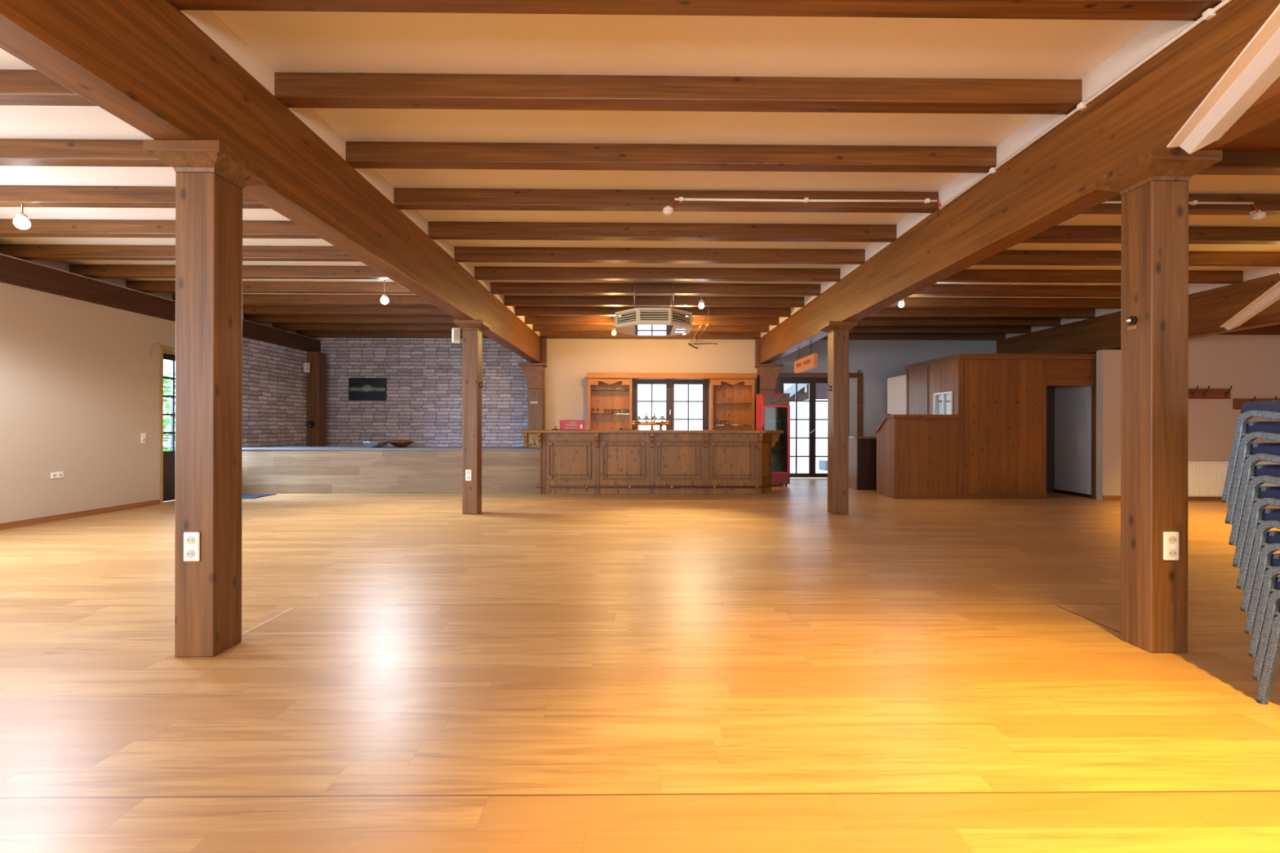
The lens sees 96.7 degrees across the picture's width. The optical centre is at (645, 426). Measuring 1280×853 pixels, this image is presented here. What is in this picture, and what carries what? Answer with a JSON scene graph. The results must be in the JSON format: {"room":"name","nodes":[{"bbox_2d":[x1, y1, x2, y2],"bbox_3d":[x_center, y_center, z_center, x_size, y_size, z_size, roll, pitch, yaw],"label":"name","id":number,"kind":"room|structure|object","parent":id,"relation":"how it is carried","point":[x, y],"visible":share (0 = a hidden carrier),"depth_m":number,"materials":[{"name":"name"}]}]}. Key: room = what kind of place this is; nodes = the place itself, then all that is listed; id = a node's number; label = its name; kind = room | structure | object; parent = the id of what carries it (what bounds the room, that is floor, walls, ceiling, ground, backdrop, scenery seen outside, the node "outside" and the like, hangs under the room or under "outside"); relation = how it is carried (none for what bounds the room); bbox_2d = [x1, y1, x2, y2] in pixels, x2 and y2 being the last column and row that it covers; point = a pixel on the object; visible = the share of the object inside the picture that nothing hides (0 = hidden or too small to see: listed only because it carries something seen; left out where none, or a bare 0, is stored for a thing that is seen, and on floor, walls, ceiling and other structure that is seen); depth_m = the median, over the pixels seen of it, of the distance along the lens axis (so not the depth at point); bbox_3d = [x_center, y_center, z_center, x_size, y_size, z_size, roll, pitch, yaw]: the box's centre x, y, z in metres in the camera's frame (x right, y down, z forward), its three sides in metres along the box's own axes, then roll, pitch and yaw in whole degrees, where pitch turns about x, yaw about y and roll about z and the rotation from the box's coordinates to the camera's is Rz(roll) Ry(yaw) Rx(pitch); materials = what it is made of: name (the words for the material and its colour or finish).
{"room":"community hall","nodes":[
{"label":"community hall","id":0,"kind":"room"},
{"bbox_2d":[0,253,319,523],"bbox_3d":[-7.613,-0.406,4.986,0.250,3.220,16.550,0,0,-1],"label":"wall","id":1,"kind":"structure","parent":0,"point":[80,380],"depth_m":7.72,"materials":[{"name":"paint"}]},
{"bbox_2d":[50,471,63,479],"bbox_3d":[-7.508,0.621,7.263,0.017,0.082,0.153,0,0,-1],"label":"double socket","id":2,"kind":"object","parent":1,"relation":"attached to","point":[55,474],"visible":1,"depth_m":7.25,"materials":[{"name":"white plastic"}]},
{"bbox_2d":[0,499,159,529],"bbox_3d":[-7.456,1.167,2.763,0.018,0.075,12.100,0,0,-1],"label":"baseboard","id":3,"kind":"structure","parent":1,"relation":"attached to","point":[10,525],"depth_m":7.48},
{"bbox_2d":[0,254,175,321],"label":"wall plate","id":4,"kind":"object","parent":1,"relation":"attached to","point":[18,273],"depth_m":7.56,"materials":[{"name":"wood"}]},
{"bbox_2d":[159,345,175,504],"bbox_3d":[-7.634,-0.031,9.516,0.215,2.470,1.390,0,0,-1],"label":"door","id":5,"kind":"structure","parent":1,"relation":"in","point":[166,459],"depth_m":9.10,"materials":[{"name":"brown wood"}]},
{"bbox_2d":[242,320,320,351],"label":"wall plate","id":6,"kind":"object","parent":1,"relation":"attached to","point":[253,331],"depth_m":11.71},
{"bbox_2d":[25,259,296,333],"bbox_3d":[-7.920,-2.009,4.983,0.130,0.425,16.550,0,0,-1],"label":"wall","id":7,"kind":"structure","parent":0,"point":[51,263],"depth_m":8.33,"materials":[{"name":"white paint"}]},
{"bbox_2d":[179,9,539,336],"bbox_3d":[-2.409,-2.133,5.002,0.170,0.155,16.459,0,0,-1],"label":"wall","id":8,"kind":"structure","parent":0,"point":[208,21],"depth_m":3.85,"materials":[{"name":"paint"}]},
{"bbox_2d":[0,477,1279,852],"bbox_3d":[1.571,1.283,5.219,19.130,0.120,16.800,0,0,-1],"label":"floor","id":9,"kind":"structure","parent":0,"point":[775,671],"depth_m":2.64,"materials":[{"name":"laminate"}]},
{"bbox_2d":[143,139,269,657],"bbox_3d":[-2.375,-0.124,3.102,0.383,2.679,0.400,0,0,-1],"label":"timber post","id":10,"kind":"object","parent":9,"relation":"on","point":[211,178],"visible":1,"depth_m":2.99,"materials":[{"name":"wood"}]},
{"bbox_2d":[183,532,199,561],"bbox_3d":[-2.381,0.631,2.984,0.082,0.153,0.017,0,0,-1],"label":"double socket","id":11,"kind":"object","parent":10,"relation":"attached to","point":[191,540],"visible":1,"depth_m":2.98,"materials":[{"name":"white plastic"}]},
{"bbox_2d":[186,550,195,558],"bbox_3d":[-2.381,0.667,2.979,0.043,0.043,0.004,0,0,-1],"label":"outlet","id":12,"kind":"object","parent":11,"relation":"attached to","point":[189,553],"depth_m":2.98,"materials":[{"name":"white"}]},
{"bbox_2d":[186,536,195,544],"bbox_3d":[-2.381,0.595,2.979,0.043,0.043,0.004,0,0,-1],"label":"outlet","id":13,"kind":"object","parent":11,"relation":"attached to","point":[189,540],"depth_m":2.98,"materials":[{"name":"white"}]},
{"bbox_2d":[241,493,276,498],"bbox_3d":[-6.897,1.199,9.785,0.700,0.011,0.630,0,0,-1],"label":"door mat","id":14,"kind":"object","parent":9,"relation":"on","point":[243,495],"visible":0.57,"depth_m":9.79,"materials":[{"name":"blue"}]},
{"bbox_2d":[306,351,325,446],"bbox_3d":[-7.441,-0.236,12.864,0.260,2.880,0.300,0,0,-1],"label":"post","id":15,"kind":"object","parent":9,"relation":"on","point":[316,378],"visible":0.56,"depth_m":12.71,"materials":[{"name":"wood"}]},
{"bbox_2d":[241,446,539,493],"bbox_3d":[-4.729,0.800,10.618,5.615,0.820,0.795,0,0,-1],"label":"half wall","id":16,"kind":"structure","parent":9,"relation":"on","point":[265,469],"depth_m":10.25,"materials":[{"name":"grey"}]},
{"bbox_2d":[362,440,389,447],"bbox_3d":[-4.991,0.317,10.542,0.464,0.143,0.464,0,0,-18],"label":"serving bowl","id":17,"kind":"object","parent":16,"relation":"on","point":[371,443],"visible":0.98,"depth_m":10.42,"materials":[{"name":"silver metal"}]},
{"bbox_2d":[242,446,539,450],"bbox_3d":[-4.728,0.408,10.618,5.615,0.035,0.795,0,0,-1],"label":"countertop","id":18,"kind":"structure","parent":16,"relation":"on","point":[407,448],"depth_m":10.25,"materials":[{"name":"grey"}]},
{"bbox_2d":[389,439,413,447],"bbox_3d":[-4.631,0.317,10.797,0.454,0.143,0.454,0,0,-18],"label":"serving bowl","id":19,"kind":"object","parent":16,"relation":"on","point":[400,442],"visible":1,"depth_m":10.68,"materials":[{"name":"wood"}]},
{"bbox_2d":[453,319,489,514],"bbox_3d":[-2.429,-0.125,7.987,0.388,2.679,0.410,0,0,-1],"label":"timber post","id":20,"kind":"object","parent":9,"relation":"on","point":[473,329],"visible":1,"depth_m":7.87,"materials":[{"name":"wood"}]},
{"bbox_2d":[452,327,461,343],"bbox_3d":[-2.728,-1.355,8.338,0.190,0.276,0.106,0,0,-29],"label":"wall speaker","id":21,"kind":"object","parent":20,"relation":"attached to","point":[455,331],"visible":0.89,"depth_m":8.28,"materials":[{"name":"white plastic"}]},
{"bbox_2d":[465,469,471,480],"bbox_3d":[-2.445,0.673,7.863,0.082,0.153,0.017,0,0,-1],"label":"double socket","id":22,"kind":"object","parent":20,"relation":"attached to","point":[468,472],"visible":1,"depth_m":7.86,"materials":[{"name":"white plastic"}]},
{"bbox_2d":[518,337,546,446],"bbox_3d":[-2.583,-0.415,13.096,0.580,3.260,0.430,0,0,-1],"label":"wall post","id":23,"kind":"object","parent":9,"relation":"on","point":[534,373],"visible":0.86,"depth_m":12.95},
{"bbox_2d":[0,0,541,363],"bbox_3d":[-2.427,-1.759,5.054,0.218,0.588,16.525,0,0,-1],"label":"beam","id":24,"kind":"structure","parent":23,"relation":"on","point":[144,63],"depth_m":3.13,"materials":[{"name":"wood"}]},
{"bbox_2d":[520,430,785,493],"bbox_3d":[0.230,0.645,10.573,4.889,1.150,0.940,0,0,-1],"label":"bar counter","id":25,"kind":"object","parent":9,"relation":"on","point":[571,461],"depth_m":10.29,"materials":[{"name":"brown wood"}]},
{"bbox_2d":[559,420,585,430],"bbox_3d":[-1.363,-0.027,10.680,0.466,0.185,0.310,0,0,-1],"label":"crate","id":26,"kind":"object","parent":25,"relation":"on","point":[564,424],"visible":1,"depth_m":10.53,"materials":[{"name":"red plastic"}]},
{"bbox_2d":[631,412,670,430],"bbox_3d":[0.108,-0.097,10.697,0.728,0.331,0.159,0,0,-1],"label":"tap","id":27,"kind":"object","parent":25,"relation":"on","point":[634,423],"visible":1,"depth_m":10.69,"materials":[{"name":"gold metal"}]},
{"bbox_2d":[520,430,783,433],"bbox_3d":[0.181,0.095,10.573,4.790,0.050,0.940,0,0,-1],"label":"countertop","id":28,"kind":"structure","parent":25,"relation":"on","point":[522,431],"depth_m":10.10,"materials":[{"name":"brown wood"}]},
{"bbox_2d":[586,373,756,430],"bbox_3d":[0.594,0.003,12.988,3.859,2.436,0.600,0,0,-1],"label":"hutch","id":29,"kind":"object","parent":9,"relation":"on","point":[731,395],"visible":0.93,"depth_m":13.21,"materials":[{"name":"brown wood"}]},
{"bbox_2d":[755,338,783,394],"bbox_3d":[2.857,-0.404,13.159,0.580,3.260,0.430,0,0,-1],"label":"wall post","id":30,"kind":"object","parent":9,"relation":"on","point":[766,374],"visible":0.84,"depth_m":12.98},
{"bbox_2d":[759,0,1279,364],"bbox_3d":[2.854,-1.748,5.116,0.220,0.588,16.525,0,0,-1],"label":"beam","id":31,"kind":"structure","parent":30,"relation":"on","point":[1049,183],"depth_m":3.83,"materials":[{"name":"wood"}]},
{"bbox_2d":[794,341,817,373],"bbox_3d":[2.783,-1.218,9.908,0.077,0.478,1.150,0,0,-1],"label":"hanging sign","id":32,"kind":"object","parent":31,"relation":"hanging from","point":[810,362],"visible":1,"depth_m":9.74,"materials":[{"name":"brown"}]},
{"bbox_2d":[939,0,1231,209],"bbox_3d":[2.761,-2.017,2.398,0.036,0.036,5.731,0,0,-1],"label":"conduit","id":33,"kind":"object","parent":31,"relation":"attached to","point":[1209,13],"visible":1,"depth_m":3.38,"materials":[{"name":"white plastic"}]},
{"bbox_2d":[755,393,790,486],"bbox_3d":[2.657,0.274,11.859,0.572,1.904,0.645,0,0,-1],"label":"fridge","id":34,"kind":"object","parent":9,"relation":"on","point":[772,410],"visible":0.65,"depth_m":11.74,"materials":[{"name":"red metal"}]},
{"bbox_2d":[819,320,857,514],"bbox_3d":[2.729,-0.114,8.057,0.395,2.679,0.430,0,0,-1],"label":"timber post","id":35,"kind":"object","parent":9,"relation":"on","point":[837,331],"visible":1,"depth_m":7.93,"materials":[{"name":"wood"}]},
{"bbox_2d":[848,435,876,489],"bbox_3d":[5.027,0.716,11.650,1.970,1.030,1.320,0,0,-1],"label":"cabinet","id":36,"kind":"object","parent":9,"relation":"on","point":[862,451],"depth_m":11.00,"materials":[{"name":"brown wood"}]},
{"bbox_2d":[875,353,1096,498],"bbox_3d":[6.012,-0.003,10.641,3.627,2.471,2.000,0,0,-1],"label":"booth","id":37,"kind":"object","parent":9,"relation":"on","point":[988,438],"visible":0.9,"depth_m":9.69,"materials":[{"name":"brown wood"}]},
{"bbox_2d":[885,414,960,417],"bbox_3d":[4.783,-0.174,9.812,1.148,0.060,0.330,0,0,-1],"label":"countertop","id":38,"kind":"structure","parent":37,"relation":"on","point":[886,415],"depth_m":9.65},
{"bbox_2d":[946,394,950,413],"bbox_3d":[5.494,-0.348,10.075,0.040,0.730,0.540,0,0,-1],"label":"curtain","id":39,"kind":"object","parent":37,"relation":"hanging from","point":[948,402],"depth_m":10.28,"materials":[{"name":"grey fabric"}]},
{"bbox_2d":[1093,149,1222,653],"bbox_3d":[2.835,-0.114,3.173,0.383,2.679,0.380,0,0,-1],"label":"timber post","id":40,"kind":"object","parent":9,"relation":"on","point":[1153,186],"visible":0.98,"depth_m":3.07,"materials":[{"name":"wood"}]},
{"bbox_2d":[1125,315,1138,330],"bbox_3d":[2.713,-0.581,3.182,0.042,0.076,0.060,0,0,-1],"label":"light","id":41,"kind":"object","parent":40,"relation":"attached to","point":[1131,320],"visible":1,"depth_m":3.17,"materials":[{"name":"grey metal"}]},
{"bbox_2d":[1163,532,1178,559],"bbox_3d":[2.835,0.645,3.065,0.082,0.153,0.017,0,0,-1],"label":"double socket","id":42,"kind":"object","parent":40,"relation":"attached to","point":[1171,540],"visible":1,"depth_m":3.06,"materials":[{"name":"white plastic"}]},
{"bbox_2d":[1256,606,1279,704],"bbox_3d":[2.967,0.800,2.247,0.494,0.856,0.588,0,0,-1],"label":"chair","id":43,"kind":"object","parent":9,"relation":"on","point":[1272,656],"visible":0.94,"depth_m":2.48,"materials":[{"name":"silver metal"}]},
{"bbox_2d":[1252,577,1279,681],"bbox_3d":[2.967,0.704,2.263,0.494,0.856,0.588,0,0,-1],"label":"chair","id":44,"kind":"object","parent":43,"relation":"on","point":[1273,600],"visible":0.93,"depth_m":2.49,"materials":[{"name":"metal"}]},
{"bbox_2d":[1248,554,1279,657],"bbox_3d":[2.966,0.607,2.280,0.494,0.856,0.588,0,0,-1],"label":"chair","id":45,"kind":"object","parent":44,"relation":"on","point":[1270,575],"visible":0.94,"depth_m":2.50,"materials":[{"name":"metal"}]},
{"bbox_2d":[1244,531,1279,635],"bbox_3d":[2.966,0.511,2.296,0.494,0.856,0.588,0,0,-1],"label":"chair","id":46,"kind":"object","parent":45,"relation":"on","point":[1265,553],"visible":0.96,"depth_m":2.52,"materials":[{"name":"metal"}]},
{"bbox_2d":[1240,509,1279,612],"bbox_3d":[2.965,0.414,2.313,0.494,0.856,0.588,0,0,-1],"label":"chair","id":47,"kind":"object","parent":46,"relation":"on","point":[1272,520],"visible":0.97,"depth_m":2.53,"materials":[{"name":"metal"}]},
{"bbox_2d":[1235,487,1279,590],"bbox_3d":[2.965,0.318,2.329,0.494,0.856,0.588,0,0,-1],"label":"chair","id":48,"kind":"object","parent":47,"relation":"on","point":[1272,496],"visible":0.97,"depth_m":2.54,"materials":[{"name":"metal"}]},
{"bbox_2d":[1232,465,1279,568],"bbox_3d":[2.964,0.221,2.346,0.494,0.856,0.588,0,0,-1],"label":"chair","id":49,"kind":"object","parent":48,"relation":"on","point":[1268,474],"visible":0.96,"depth_m":2.55,"materials":[{"name":"metal"}]},
{"bbox_2d":[1228,444,1279,546],"bbox_3d":[2.964,0.125,2.362,0.494,0.856,0.588,0,0,-1],"label":"chair","id":50,"kind":"object","parent":49,"relation":"on","point":[1265,452],"visible":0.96,"depth_m":2.57,"materials":[{"name":"metal"}]},
{"bbox_2d":[1225,422,1279,524],"bbox_3d":[2.963,0.028,2.379,0.494,0.856,0.588,0,0,-1],"label":"chair","id":51,"kind":"object","parent":50,"relation":"on","point":[1268,430],"visible":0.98,"depth_m":2.58,"materials":[{"name":"blue fabric"}]},
{"bbox_2d":[1221,400,1279,503],"bbox_3d":[2.963,-0.068,2.395,0.494,0.856,0.588,0,0,-1],"label":"chair","id":52,"kind":"object","parent":51,"relation":"on","point":[1261,409],"visible":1,"depth_m":2.59,"materials":[{"name":"blue fabric"}]},
{"bbox_2d":[0,10,1279,308],"bbox_3d":[1.579,-2.277,5.219,19.130,0.150,16.800,0,0,-1],"label":"ceiling","id":53,"kind":"structure","parent":0,"point":[287,42],"depth_m":4.08,"materials":[{"name":"paint"}]},
{"bbox_2d":[13,204,31,229],"bbox_3d":[-5.788,-2.025,5.283,0.110,0.383,0.110,0,0,-1],"label":"ceiling spotlight","id":54,"kind":"object","parent":53,"relation":"attached to","point":[20,221],"visible":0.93,"depth_m":5.26,"materials":[{"name":"white plastic"}]},
{"bbox_2d":[380,279,388,304],"bbox_3d":[-3.874,-2.015,8.455,0.110,0.394,0.110,0,0,-1],"label":"ceiling spotlight","id":55,"kind":"object","parent":53,"relation":"attached to","point":[384,300],"visible":0.95,"depth_m":8.43,"materials":[{"name":"white plastic"}]},
{"bbox_2d":[0,69,1082,114],"bbox_3d":[0.362,-2.127,3.639,16.400,0.153,0.135,0,0,-1],"label":"joist","id":56,"kind":"object","parent":53,"relation":"attached to","point":[17,87],"visible":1,"depth_m":3.58,"materials":[{"name":"wood"}]},
{"bbox_2d":[125,280,1120,297],"bbox_3d":[0.301,-2.127,8.811,16.400,0.153,0.135,0,0,-1],"label":"joist","id":57,"kind":"object","parent":53,"relation":"attached to","point":[248,286],"visible":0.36,"depth_m":8.75,"materials":[{"name":"wood"}]},
{"bbox_2d":[0,138,1279,175],"bbox_3d":[0.352,-2.127,4.501,16.400,0.153,0.135,0,0,-1],"label":"joist","id":58,"kind":"object","parent":53,"relation":"attached to","point":[13,152],"visible":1,"depth_m":4.44,"materials":[{"name":"wood"}]},
{"bbox_2d":[0,185,1279,215],"bbox_3d":[0.342,-2.127,5.363,16.400,0.153,0.135,0,0,-1],"label":"joist","id":59,"kind":"object","parent":53,"relation":"attached to","point":[11,196],"visible":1,"depth_m":5.30,"materials":[{"name":"wood"}]},
{"bbox_2d":[662,199,675,214],"bbox_3d":[0.210,-2.043,5.288,0.104,0.140,0.111,0,0,-39],"label":"ceiling spotlight","id":60,"kind":"object","parent":59,"relation":"attached to","point":[668,210],"visible":1,"depth_m":5.26,"materials":[{"name":"white plastic"}]},
{"bbox_2d":[674,196,937,203],"bbox_3d":[1.495,-2.105,5.289,2.446,0.036,0.036,0,0,-1],"label":"conduit","id":61,"kind":"object","parent":59,"relation":"attached to","point":[681,198],"visible":1,"depth_m":5.29,"materials":[{"name":"white plastic"}]},
{"bbox_2d":[1102,200,1253,204],"bbox_3d":[4.344,-2.099,5.322,2.723,0.036,0.036,0,0,-1],"label":"conduit","id":62,"kind":"object","parent":59,"relation":"attached to","point":[1194,202],"visible":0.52,"depth_m":5.33,"materials":[{"name":"white plastic"}]},
{"bbox_2d":[1249,204,1266,219],"bbox_3d":[5.767,-2.026,5.353,0.104,0.149,0.110,0,0,38],"label":"ceiling spotlight","id":63,"kind":"object","parent":59,"relation":"attached to","point":[1257,214],"visible":1,"depth_m":5.33,"materials":[{"name":"white plastic"}]},
{"bbox_2d":[0,218,1279,244],"bbox_3d":[0.332,-2.127,6.225,16.400,0.153,0.135,0,0,-1],"label":"joist","id":64,"kind":"object","parent":53,"relation":"attached to","point":[38,228],"visible":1,"depth_m":6.16,"materials":[{"name":"wood"}]},
{"bbox_2d":[0,244,1279,266],"bbox_3d":[0.322,-2.127,7.087,16.400,0.153,0.135,0,0,-1],"label":"joist","id":65,"kind":"object","parent":53,"relation":"attached to","point":[24,251],"visible":0.69,"depth_m":7.02,"materials":[{"name":"wood"}]},
{"bbox_2d":[172,293,1120,308],"bbox_3d":[0.291,-2.127,9.672,16.400,0.153,0.135,0,0,-1],"label":"joist","id":66,"kind":"object","parent":53,"relation":"attached to","point":[247,299],"visible":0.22,"depth_m":9.61,"materials":[{"name":"wood"}]},
{"bbox_2d":[296,330,1005,339],"bbox_3d":[0.251,-2.127,13.120,16.400,0.153,0.135,0,0,-1],"label":"joist","id":67,"kind":"object","parent":53,"relation":"attached to","point":[306,333],"visible":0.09,"depth_m":13.06,"materials":[{"name":"wood"}]},
{"bbox_2d":[271,323,1031,333],"bbox_3d":[0.261,-2.127,12.258,16.400,0.153,0.135,0,0,-1],"label":"joist","id":68,"kind":"object","parent":53,"relation":"attached to","point":[286,326],"visible":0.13,"depth_m":12.20,"materials":[{"name":"wood"}]},
{"bbox_2d":[244,314,1060,326],"bbox_3d":[0.271,-2.127,11.396,16.400,0.153,0.135,0,0,-1],"label":"joist","id":69,"kind":"object","parent":53,"relation":"attached to","point":[259,318],"visible":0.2,"depth_m":11.34,"materials":[{"name":"wood"}]},
{"bbox_2d":[307,336,999,340],"bbox_3d":[0.249,-2.127,13.309,16.400,0.153,0.090,0,0,-1],"label":"joist","id":70,"kind":"object","parent":53,"relation":"attached to","point":[308,336],"visible":0.04,"depth_m":13.28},
{"bbox_2d":[615,280,692,336],"bbox_3d":[0.120,-1.817,8.502,1.120,0.771,1.120,0,0,-1],"label":"air conditioner","id":71,"kind":"object","parent":53,"relation":"hanging from","point":[638,322],"visible":0.99,"depth_m":8.15,"materials":[{"name":"beige plastic"}]},
{"bbox_2d":[69,264,1243,284],"bbox_3d":[0.311,-2.127,7.949,16.400,0.153,0.135,0,0,-1],"label":"joist","id":72,"kind":"object","parent":53,"relation":"attached to","point":[95,271],"visible":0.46,"depth_m":7.88,"materials":[{"name":"wood"}]},
{"bbox_2d":[242,305,1095,318],"bbox_3d":[0.281,-2.127,10.534,16.400,0.153,0.135,0,0,-1],"label":"joist","id":73,"kind":"object","parent":53,"relation":"attached to","point":[246,309],"visible":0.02,"depth_m":10.48,"materials":[{"name":"wood"}]},
{"bbox_2d":[168,0,1222,20],"bbox_3d":[0.372,-2.127,2.777,16.400,0.153,0.135,0,0,-1],"label":"joist","id":74,"kind":"object","parent":53,"relation":"attached to","point":[1128,10],"visible":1,"depth_m":2.78,"materials":[{"name":"wood"}]},
{"bbox_2d":[688,316,717,349],"bbox_3d":[1.366,-1.998,11.704,0.711,0.408,3.276,0,0,-1],"label":"track","id":75,"kind":"object","parent":53,"relation":"hanging from","point":[705,317],"visible":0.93,"depth_m":12.35,"materials":[{"name":"gold metal"}]},
{"bbox_2d":[1166,4,1279,154],"bbox_3d":[2.121,-1.768,1.725,0.190,0.862,2.400,0,0,28],"label":"fluorescent fixture","id":76,"kind":"object","parent":53,"relation":"hanging from","point":[1257,66],"visible":1,"depth_m":2.31,"materials":[{"name":"white metal"}]},
{"bbox_2d":[1213,117,1279,151],"bbox_3d":[5.702,-2.176,4.132,5.430,0.026,0.721,0,0,-1],"label":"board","id":77,"kind":"object","parent":53,"relation":"attached to","point":[1266,138],"visible":0.02,"depth_m":4.32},
{"bbox_2d":[1219,280,1279,330],"bbox_3d":[7.216,-1.769,6.728,0.190,0.837,3.200,0,0,38],"label":"fluorescent fixture","id":78,"kind":"object","parent":53,"relation":"hanging from","point":[1272,295],"visible":1,"depth_m":6.61,"materials":[{"name":"white metal"}]},
{"bbox_2d":[314,337,996,446],"bbox_3d":[1.478,-0.489,13.478,19.130,3.425,0.220,0,0,-1],"label":"wall","id":79,"kind":"structure","parent":0,"point":[423,406],"depth_m":13.31,"materials":[{"name":"brick"}]},
{"bbox_2d":[348,377,386,400],"bbox_3d":[-6.473,-0.869,13.258,0.866,0.525,0.030,0,0,-1],"label":"picture","id":80,"kind":"object","parent":79,"relation":"attached to","point":[359,388],"visible":1,"depth_m":13.24},
{"bbox_2d":[631,379,709,430],"bbox_3d":[0.612,-0.441,13.408,1.875,1.485,0.160,0,0,-1],"label":"window","id":81,"kind":"structure","parent":79,"relation":"in","point":[669,384],"depth_m":13.41,"materials":[{"name":"brown"}]},
{"bbox_2d":[774,373,862,477],"bbox_3d":[4.083,-0.016,13.461,2.075,2.490,0.175,0,0,-1],"label":"door","id":82,"kind":"structure","parent":79,"relation":"in","point":[855,380],"depth_m":13.44,"materials":[{"name":"black"}]},
{"bbox_2d":[887,374,906,414],"bbox_3d":[5.370,0.085,12.074,0.080,2.293,0.880,0,0,-1],"label":"wall partition","id":83,"kind":"structure","parent":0,"point":[896,386],"depth_m":12.06,"materials":[{"name":"white paint"}]},
{"bbox_2d":[760,0,1223,337],"bbox_3d":[2.830,-2.122,5.063,0.170,0.155,16.459,0,0,-1],"label":"wall","id":84,"kind":"structure","parent":0,"point":[1160,32],"depth_m":3.92,"materials":[{"name":"white paint"}]},
{"bbox_2d":[1046,386,1054,492],"bbox_3d":[7.125,0.050,10.735,1.275,2.371,0.059,0,0,-1],"label":"wall","id":85,"kind":"structure","parent":0,"point":[1050,389],"depth_m":10.71,"materials":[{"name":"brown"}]},
{"bbox_2d":[1054,386,1091,494],"bbox_3d":[7.738,0.051,10.266,0.060,2.371,0.890,0,0,-1],"label":"wall","id":86,"kind":"structure","parent":0,"point":[1073,404],"depth_m":10.25,"materials":[{"name":"grey paint"}]},
{"bbox_2d":[1053,488,1091,497],"bbox_3d":[7.696,1.206,10.266,0.017,0.060,0.890,0,0,-1],"label":"baseboard","id":87,"kind":"structure","parent":86,"relation":"attached to","point":[1088,495],"depth_m":10.24,"materials":[{"name":"black"}]},
{"bbox_2d":[1005,266,1279,337],"bbox_3d":[8.500,-2.110,5.129,0.170,0.155,16.459,0,0,-1],"label":"wall","id":88,"kind":"structure","parent":0,"point":[1257,272],"depth_m":8.58,"materials":[{"name":"white paint"}]},
{"bbox_2d":[996,272,1279,353],"bbox_3d":[8.508,-1.706,5.182,0.230,0.648,16.525,0,0,-1],"label":"beam","id":89,"kind":"structure","parent":88,"relation":"on","point":[1208,309],"depth_m":8.70,"materials":[{"name":"wood"}]},
{"bbox_2d":[1096,334,1279,500],"bbox_3d":[9.269,-0.150,9.599,3.240,2.780,0.140,0,0,-1],"label":"wall","id":90,"kind":"structure","parent":0,"point":[1250,364],"depth_m":9.53,"materials":[{"name":"paint"}]},
{"bbox_2d":[1102,495,1222,500],"bbox_3d":[9.267,1.200,9.521,3.240,0.080,0.016,0,0,-1],"label":"baseboard","id":91,"kind":"structure","parent":90,"relation":"attached to","point":[1104,497],"depth_m":9.51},
{"bbox_2d":[1188,386,1232,399],"bbox_3d":[9.311,-0.568,9.473,0.959,0.212,0.112,0,0,-1],"label":"coat rack","id":92,"kind":"object","parent":90,"relation":"attached to","point":[1193,393],"visible":0.73,"depth_m":9.51,"materials":[{"name":"brown wood"}]},
{"bbox_2d":[1187,461,1279,496],"bbox_3d":[9.954,0.875,9.484,2.060,0.584,0.105,0,0,-1],"label":"radiator","id":93,"kind":"object","parent":90,"relation":"attached to","point":[1205,478],"visible":0.33,"depth_m":9.43,"materials":[{"name":"white metal"}]},
{"bbox_2d":[1187,461,1272,462],"bbox_3d":[9.955,0.595,9.472,2.060,0.024,0.081,0,0,-1],"label":"grille","id":94,"kind":"object","parent":93,"relation":"attached to","point":[1188,461],"depth_m":9.43,"materials":[{"name":"white metal"}]},
{"bbox_2d":[1217,324,1279,334],"bbox_3d":[9.782,-1.862,9.595,2.220,0.645,0.160,0,0,-1],"label":"trim","id":95,"kind":"structure","parent":90,"relation":"on","point":[1271,330],"depth_m":9.52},
{"bbox_2d":[1232,395,1279,409],"bbox_3d":[10.639,-0.392,9.488,1.585,0.218,0.112,0,0,-1],"label":"coat rack","id":96,"kind":"object","parent":90,"relation":"attached to","point":[1237,402],"visible":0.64,"depth_m":9.52,"materials":[{"name":"brown wood"}]},
{"label":"outside","id":97,"kind":"structure","parent":0,"visible":0},
{"bbox_2d":[163,445,827,473],"bbox_3d":[4.566,1.360,36.861,70.000,0.140,46.390,0,0,-1],"label":"ground","id":98,"kind":"structure","parent":97,"point":[800,469],"depth_m":16.66,"materials":[{"name":"white"}]},
{"bbox_2d":[783,383,827,399],"bbox_3d":[9.084,-1.731,23.108,9.300,6.060,5.000,0,0,-1],"label":"house","id":99,"kind":"structure","parent":98,"relation":"on","point":[821,391],"depth_m":21.07,"materials":[{"name":"grey"}]},
{"bbox_2d":[789,399,827,466],"bbox_3d":[8.285,0.213,18.423,9.000,2.169,0.530,0,0,-1],"label":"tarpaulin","id":100,"kind":"object","parent":98,"relation":"on","point":[821,407],"visible":0.02,"depth_m":18.33,"materials":[{"name":"white"}]},
{"bbox_2d":[818,460,827,471],"bbox_3d":[5.663,1.152,16.867,0.850,0.280,0.600,0,0,-1],"label":"crate","id":101,"kind":"object","parent":98,"relation":"on","point":[823,464],"visible":0.36,"depth_m":16.75,"materials":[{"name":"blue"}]},
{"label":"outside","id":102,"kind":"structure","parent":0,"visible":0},
{"bbox_3d":[-19.005,1.310,0.953,22.020,0.140,24.750,0,0,-1],"label":"ground","id":103,"kind":"structure","parent":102,"visible":0},
{"bbox_2d":[163,371,175,451],"bbox_3d":[-12.146,-0.083,12.369,1.227,2.742,9.184,0,0,-1],"label":"hedge","id":104,"kind":"object","parent":103,"relation":"on","point":[166,421],"visible":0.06,"depth_m":14.38,"materials":[{"name":"green plant"}]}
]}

